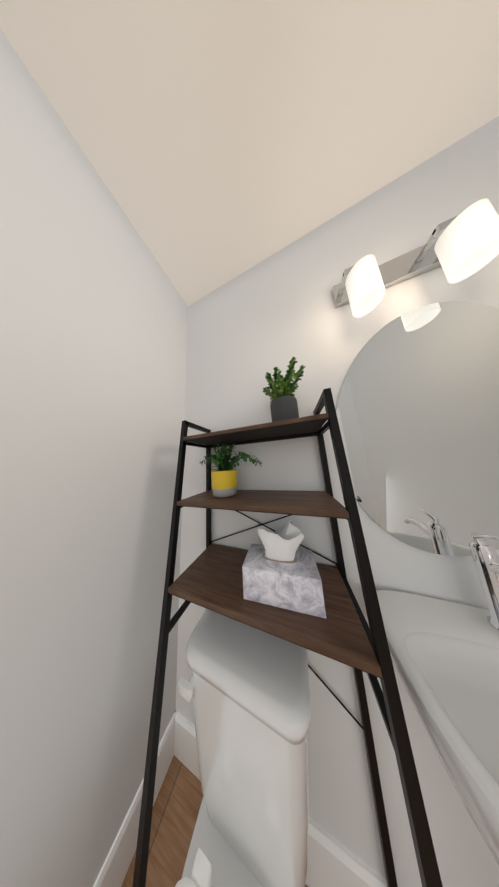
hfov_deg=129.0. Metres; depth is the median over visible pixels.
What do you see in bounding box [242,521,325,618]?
tissue box
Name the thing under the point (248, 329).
wall
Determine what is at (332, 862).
baseboard
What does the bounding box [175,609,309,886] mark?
toilet
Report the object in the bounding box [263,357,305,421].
plant
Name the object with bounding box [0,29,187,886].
wall
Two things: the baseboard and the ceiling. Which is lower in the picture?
the baseboard
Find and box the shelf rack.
[132,388,442,886]
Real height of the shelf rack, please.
1.592 m
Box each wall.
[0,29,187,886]
[176,116,498,886]
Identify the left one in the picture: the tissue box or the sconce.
the tissue box
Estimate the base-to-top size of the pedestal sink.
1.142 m
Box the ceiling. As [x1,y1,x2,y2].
[0,0,498,305]
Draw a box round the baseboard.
[93,710,386,886]
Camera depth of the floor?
0.46 m
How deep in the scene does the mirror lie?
0.44 m
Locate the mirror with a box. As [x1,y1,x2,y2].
[336,301,498,555]
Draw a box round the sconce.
[332,198,498,317]
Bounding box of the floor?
[121,756,307,886]
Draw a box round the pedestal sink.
[376,533,498,864]
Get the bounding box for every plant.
[200,444,262,497]
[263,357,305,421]
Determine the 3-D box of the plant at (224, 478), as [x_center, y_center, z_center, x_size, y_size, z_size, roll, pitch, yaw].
[-0.090,0.115,0.536,0.322,0.234,0.198,-7,-10,19]

